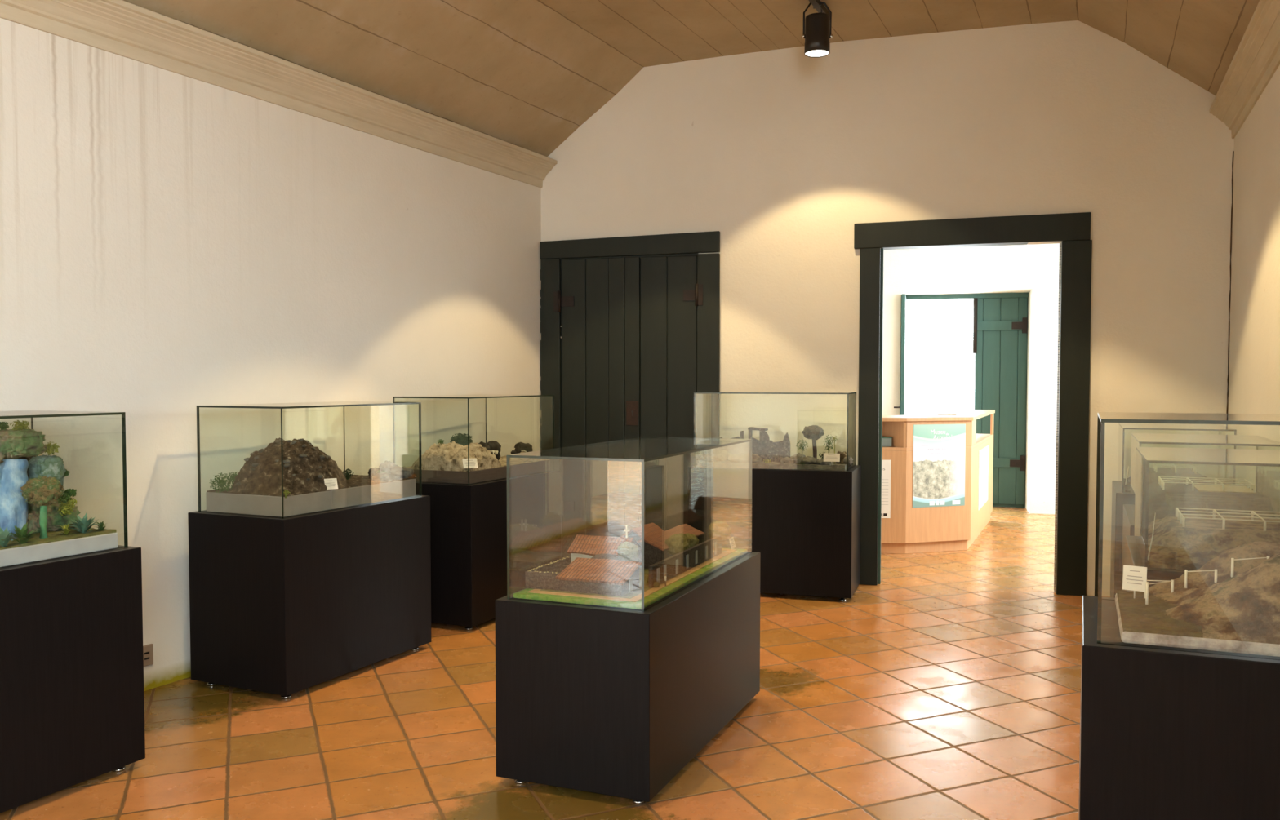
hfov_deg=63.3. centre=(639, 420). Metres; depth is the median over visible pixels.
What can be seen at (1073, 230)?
door frame
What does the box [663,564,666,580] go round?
fence post
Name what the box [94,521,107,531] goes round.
leafy plant
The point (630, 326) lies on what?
door
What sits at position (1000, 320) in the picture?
door
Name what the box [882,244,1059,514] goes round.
wall
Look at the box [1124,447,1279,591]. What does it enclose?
display case
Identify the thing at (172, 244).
wall
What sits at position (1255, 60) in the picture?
trim
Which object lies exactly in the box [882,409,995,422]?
countertop
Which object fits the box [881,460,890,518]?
notice sheet
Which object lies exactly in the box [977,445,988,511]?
notice
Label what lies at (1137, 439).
display case
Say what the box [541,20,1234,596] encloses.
wall
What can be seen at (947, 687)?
floor
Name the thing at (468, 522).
display case
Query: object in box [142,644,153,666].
wall socket
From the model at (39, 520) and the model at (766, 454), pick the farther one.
the model at (766, 454)
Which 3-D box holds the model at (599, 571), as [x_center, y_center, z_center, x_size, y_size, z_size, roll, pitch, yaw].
[0.013,0.476,3.895,0.464,0.191,1.162,1,2,22]
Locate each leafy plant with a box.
[0,527,17,546]
[8,523,35,544]
[59,523,71,535]
[68,513,99,533]
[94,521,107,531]
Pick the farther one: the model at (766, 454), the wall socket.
the model at (766, 454)
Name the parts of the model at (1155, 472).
cord, cord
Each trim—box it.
[0,0,557,187]
[1208,0,1279,138]
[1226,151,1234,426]
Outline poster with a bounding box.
[912,424,965,507]
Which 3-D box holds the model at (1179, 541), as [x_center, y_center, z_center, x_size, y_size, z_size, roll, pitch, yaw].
[2.042,0.389,3.630,0.513,0.171,0.688,1,2,23]
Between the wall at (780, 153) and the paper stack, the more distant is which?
the paper stack
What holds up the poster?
attached to the counter at (908, 529)
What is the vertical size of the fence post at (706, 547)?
0.050 m
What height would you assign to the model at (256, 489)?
0.316 m
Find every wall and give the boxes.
[0,17,541,691]
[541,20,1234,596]
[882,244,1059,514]
[1227,65,1279,518]
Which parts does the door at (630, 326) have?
lock plate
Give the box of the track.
[808,0,830,19]
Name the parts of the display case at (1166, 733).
glass pane, glass pane, glass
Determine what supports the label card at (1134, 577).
on the model at (1231, 604)
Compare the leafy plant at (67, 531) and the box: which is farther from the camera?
the box
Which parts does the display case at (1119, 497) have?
glass pane, glass, glass pane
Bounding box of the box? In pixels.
[881,436,892,446]
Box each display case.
[0,410,145,813]
[187,401,431,699]
[392,394,560,630]
[494,436,760,804]
[688,391,861,601]
[1078,412,1279,819]
[1110,422,1236,598]
[1121,433,1279,591]
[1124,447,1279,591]
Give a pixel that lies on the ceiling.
(527, 74)
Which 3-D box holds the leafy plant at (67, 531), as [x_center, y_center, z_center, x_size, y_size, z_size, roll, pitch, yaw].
[-1.919,0.364,3.475,0.047,0.040,0.049,0,2,-8]
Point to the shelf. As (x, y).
(982, 440)
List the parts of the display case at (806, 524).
glass pane, glass, glass pane, glass pane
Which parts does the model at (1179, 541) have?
post, post, post, post, cord, cord, cord, cord, post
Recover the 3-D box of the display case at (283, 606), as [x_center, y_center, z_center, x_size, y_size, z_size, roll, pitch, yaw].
[-1.510,0.538,4.867,0.555,1.235,0.990,1,3,25]
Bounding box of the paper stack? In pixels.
[937,413,969,415]
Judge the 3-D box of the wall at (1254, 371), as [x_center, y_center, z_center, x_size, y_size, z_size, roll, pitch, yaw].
[1.391,-0.239,0.980,0.200,3.100,11.377,1,2,23]
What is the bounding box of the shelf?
[881,434,993,450]
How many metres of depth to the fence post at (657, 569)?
3.57 m
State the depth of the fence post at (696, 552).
3.94 m
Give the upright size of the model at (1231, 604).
0.202 m
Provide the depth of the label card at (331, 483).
4.62 m
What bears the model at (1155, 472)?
on the display case at (1119, 497)
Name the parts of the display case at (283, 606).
glass pane, glass pane, glass, glass pane, glass pane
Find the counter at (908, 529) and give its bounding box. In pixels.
[880,409,995,554]
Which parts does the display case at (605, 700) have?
glass pane, glass pane, glass, glass pane, glass pane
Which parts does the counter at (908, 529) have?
panel, post, post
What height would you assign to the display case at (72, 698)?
1.237 m
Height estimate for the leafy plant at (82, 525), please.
0.069 m
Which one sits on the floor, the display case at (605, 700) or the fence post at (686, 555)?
the display case at (605, 700)
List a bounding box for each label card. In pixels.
[324,478,337,489]
[462,458,477,468]
[728,537,736,549]
[823,453,839,465]
[1122,564,1146,598]
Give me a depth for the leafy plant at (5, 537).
3.24 m
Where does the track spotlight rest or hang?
hanging from the track
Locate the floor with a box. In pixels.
[0,506,1110,819]
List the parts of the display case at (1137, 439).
glass pane, glass, glass pane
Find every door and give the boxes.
[539,231,719,559]
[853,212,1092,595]
[893,293,906,415]
[906,292,1028,507]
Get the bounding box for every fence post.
[656,568,659,582]
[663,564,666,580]
[675,559,678,573]
[685,554,688,568]
[695,550,697,564]
[705,546,707,559]
[714,542,716,555]
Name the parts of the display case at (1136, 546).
glass pane, glass pane, glass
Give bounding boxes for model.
[0,420,118,567]
[205,437,416,517]
[405,433,550,484]
[513,520,746,609]
[695,425,853,471]
[1115,541,1279,657]
[1123,462,1220,493]
[1147,507,1279,570]
[1148,476,1275,523]
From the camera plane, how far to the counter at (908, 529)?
8.08 m
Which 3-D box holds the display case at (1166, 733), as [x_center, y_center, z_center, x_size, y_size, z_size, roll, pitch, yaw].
[1.435,0.622,2.430,0.740,1.262,0.580,1,2,23]
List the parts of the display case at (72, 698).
glass, glass pane, glass pane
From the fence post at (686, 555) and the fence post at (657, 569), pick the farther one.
the fence post at (686, 555)
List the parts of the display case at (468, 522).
glass pane, glass pane, glass, glass pane, glass pane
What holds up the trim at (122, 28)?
attached to the wall at (172, 244)
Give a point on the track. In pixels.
(815, 3)
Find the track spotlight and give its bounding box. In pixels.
[801,1,832,57]
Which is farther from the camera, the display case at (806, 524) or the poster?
the poster
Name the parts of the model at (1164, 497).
cord, cord, cord, cord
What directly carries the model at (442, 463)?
on the display case at (468, 522)
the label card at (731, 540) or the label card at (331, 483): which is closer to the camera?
the label card at (731, 540)
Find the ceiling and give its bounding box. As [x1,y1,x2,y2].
[124,0,1259,156]
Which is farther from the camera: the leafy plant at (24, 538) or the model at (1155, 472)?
the model at (1155, 472)
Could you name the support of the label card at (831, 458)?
on the model at (766, 454)
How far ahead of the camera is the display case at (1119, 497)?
5.68 m
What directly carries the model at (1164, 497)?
on the display case at (1137, 439)
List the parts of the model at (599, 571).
board, house door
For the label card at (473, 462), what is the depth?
5.59 m

